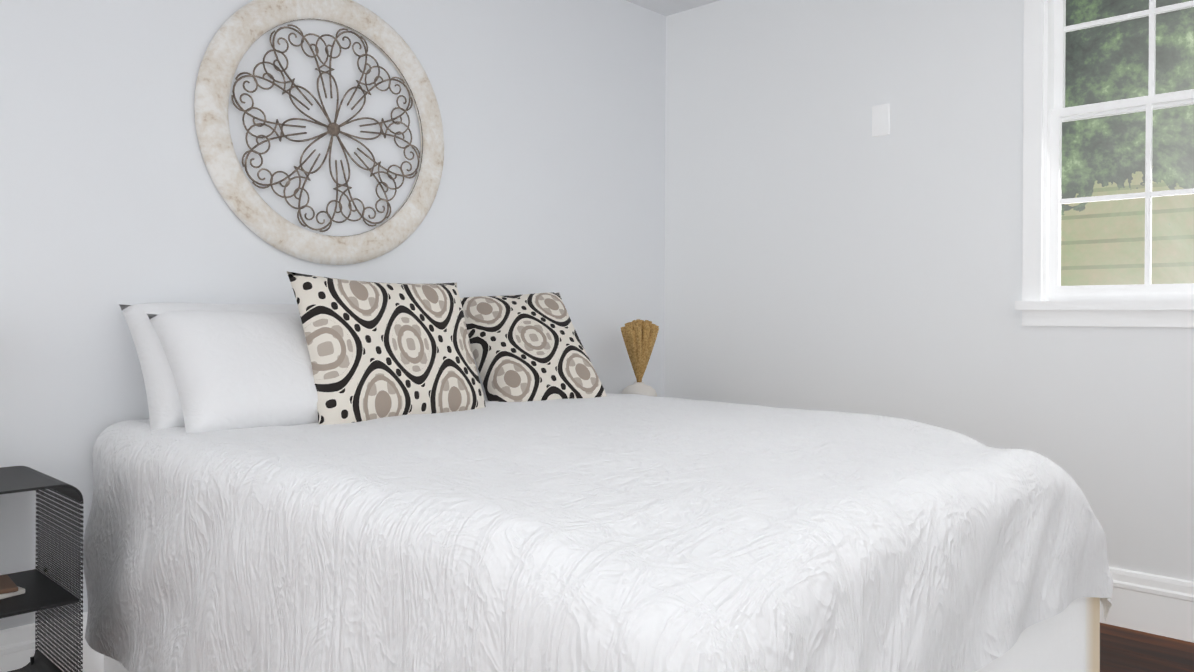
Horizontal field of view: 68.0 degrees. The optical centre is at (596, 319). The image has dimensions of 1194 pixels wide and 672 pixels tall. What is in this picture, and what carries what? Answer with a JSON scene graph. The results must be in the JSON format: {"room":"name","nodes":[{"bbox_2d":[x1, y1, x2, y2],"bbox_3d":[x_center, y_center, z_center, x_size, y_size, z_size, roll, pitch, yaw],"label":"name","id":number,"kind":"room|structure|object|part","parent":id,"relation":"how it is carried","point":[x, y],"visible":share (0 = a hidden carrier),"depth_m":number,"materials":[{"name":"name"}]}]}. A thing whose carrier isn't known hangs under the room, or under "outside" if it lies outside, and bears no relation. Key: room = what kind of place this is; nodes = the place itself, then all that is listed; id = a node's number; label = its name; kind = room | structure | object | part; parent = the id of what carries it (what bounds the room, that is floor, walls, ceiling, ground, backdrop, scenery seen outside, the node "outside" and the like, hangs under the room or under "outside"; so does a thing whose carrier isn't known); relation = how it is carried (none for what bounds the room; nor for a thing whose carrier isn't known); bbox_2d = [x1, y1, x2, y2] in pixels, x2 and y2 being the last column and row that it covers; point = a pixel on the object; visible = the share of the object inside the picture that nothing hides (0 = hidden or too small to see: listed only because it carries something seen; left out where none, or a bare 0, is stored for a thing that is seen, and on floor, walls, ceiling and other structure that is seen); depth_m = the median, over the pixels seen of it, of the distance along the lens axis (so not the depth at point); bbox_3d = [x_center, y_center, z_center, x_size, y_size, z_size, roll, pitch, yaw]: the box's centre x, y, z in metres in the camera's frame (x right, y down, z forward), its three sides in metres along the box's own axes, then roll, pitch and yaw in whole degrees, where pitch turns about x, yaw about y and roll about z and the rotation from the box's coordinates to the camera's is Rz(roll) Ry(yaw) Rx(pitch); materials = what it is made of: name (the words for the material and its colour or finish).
{"room":"bedroom","nodes":[
{"label":"bedroom","id":0,"kind":"room"},
{"bbox_2d":[0,0,665,630],"bbox_3d":[-1.008,-0.233,2.924,0.140,2.440,4.000,0,0,43],"label":"wall","id":1,"kind":"structure","parent":0,"point":[552,112],"depth_m":2.81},
{"bbox_2d":[0,612,103,671],"bbox_3d":[-0.956,0.894,2.872,0.020,0.186,3.720,0,0,43],"label":"baseboard","id":2,"kind":"structure","parent":1,"relation":"attached to","point":[17,647],"depth_m":2.31,"materials":[{"name":"white wood"}]},
{"bbox_2d":[194,0,443,264],"bbox_3d":[-0.872,-0.632,2.934,0.030,0.900,0.900,0,0,43],"label":"art","id":3,"kind":"object","parent":1,"relation":"attached to","point":[240,32],"visible":0.92,"depth_m":2.88,"materials":[{"name":"white wood"}]},
{"bbox_2d":[621,381,657,396],"bbox_3d":[0.182,0.325,3.820,0.156,0.112,0.156,0,0,43],"label":"vase","id":4,"kind":"object","parent":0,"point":[638,387],"depth_m":3.77,"materials":[{"name":"white ceramic"}]},
{"bbox_2d":[626,0,719,15],"bbox_3d":[0.484,-1.491,1.514,4.230,0.100,4.000,0,0,43],"label":"ceiling","id":5,"kind":"structure","parent":0,"point":[666,7],"depth_m":4.06,"materials":[{"name":"white paint"}]},
{"bbox_2d":[664,0,1193,580],"bbox_3d":[1.804,-0.217,2.918,3.950,2.440,0.140,0,0,43],"label":"wall","id":6,"kind":"structure","parent":0,"point":[826,250],"depth_m":3.44,"materials":[{"name":"white paint"}]},
{"bbox_2d":[872,104,889,136],"bbox_3d":[1.115,-0.782,3.472,0.070,0.120,0.006,0,0,43],"label":"wall plate","id":7,"kind":"object","parent":6,"relation":"attached to","point":[880,119],"visible":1,"depth_m":3.47,"materials":[{"name":"white plastic"}]},
{"bbox_2d":[1015,0,1193,326],"bbox_3d":[1.907,-0.689,2.805,1.030,1.425,0.205,0,0,43],"label":"window","id":8,"kind":"structure","parent":6,"relation":"in","point":[1038,305],"depth_m":3.06,"materials":[{"name":"white wood"}]},
{"bbox_3d":[1.901,-0.405,2.800,0.856,0.648,0.030,0,0,43],"label":"window sash","id":9,"kind":"part","parent":8,"relation":"part of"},
{"bbox_3d":[1.928,-1.011,2.824,0.856,0.636,0.030,0,0,43],"label":"window sash","id":10,"kind":"part","parent":8,"relation":"part of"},
{"bbox_2d":[1100,567,1193,642],"bbox_3d":[1.743,0.910,2.863,3.950,0.186,0.020,0,0,43],"label":"baseboard","id":11,"kind":"structure","parent":6,"relation":"attached to","point":[1153,604],"depth_m":2.83,"materials":[{"name":"white wood"}]},
{"bbox_2d":[1100,623,1193,671],"bbox_3d":[0.469,1.049,1.520,4.230,0.100,4.000,0,0,43],"label":"floor","id":12,"kind":"structure","parent":0,"point":[1122,649],"depth_m":2.67,"materials":[{"name":"brown wood"}]},
{"bbox_2d":[0,466,83,671],"bbox_3d":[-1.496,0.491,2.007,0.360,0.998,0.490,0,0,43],"label":"nightstand","id":13,"kind":"object","parent":12,"relation":"on","point":[29,591],"visible":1,"depth_m":2.14,"materials":[{"name":"black metal"}]},
{"bbox_2d":[0,574,18,609],"bbox_3d":[-1.477,0.631,2.058,0.200,0.010,0.140,0,0,-43],"label":"book","id":14,"kind":"object","parent":13,"relation":"on","point":[9,589],"depth_m":2.07,"materials":[{"name":"brown paper"}]},
{"bbox_2d":[0,578,25,619],"bbox_3d":[-1.477,0.643,2.043,0.150,0.012,0.220,0,0,31],"label":"book","id":15,"kind":"object","parent":13,"relation":"on","point":[9,590],"depth_m":2.08,"materials":[{"name":"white paper"}]},
{"bbox_2d":[83,271,1112,671],"bbox_3d":[-0.018,0.424,2.148,2.438,1.109,2.187,0,0,43],"label":"bed","id":16,"kind":"object","parent":12,"relation":"on","point":[331,475],"visible":1,"depth_m":1.74,"materials":[{"name":"white fabric"}]},
{"bbox_2d":[621,319,658,396],"bbox_3d":[0.196,0.497,3.793,0.360,0.997,0.490,0,0,43],"label":"dried plant","id":17,"kind":"object","parent":12,"relation":"on","point":[639,336],"visible":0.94,"depth_m":3.78,"materials":[{"name":"brown plant"}]},
{"label":"outside","id":18,"kind":"structure","parent":0,"visible":0},
{"bbox_2d":[1061,0,1193,285],"bbox_3d":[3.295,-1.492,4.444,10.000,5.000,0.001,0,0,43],"label":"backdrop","id":19,"kind":"structure","parent":18,"point":[1102,242],"depth_m":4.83,"materials":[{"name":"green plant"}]}
]}

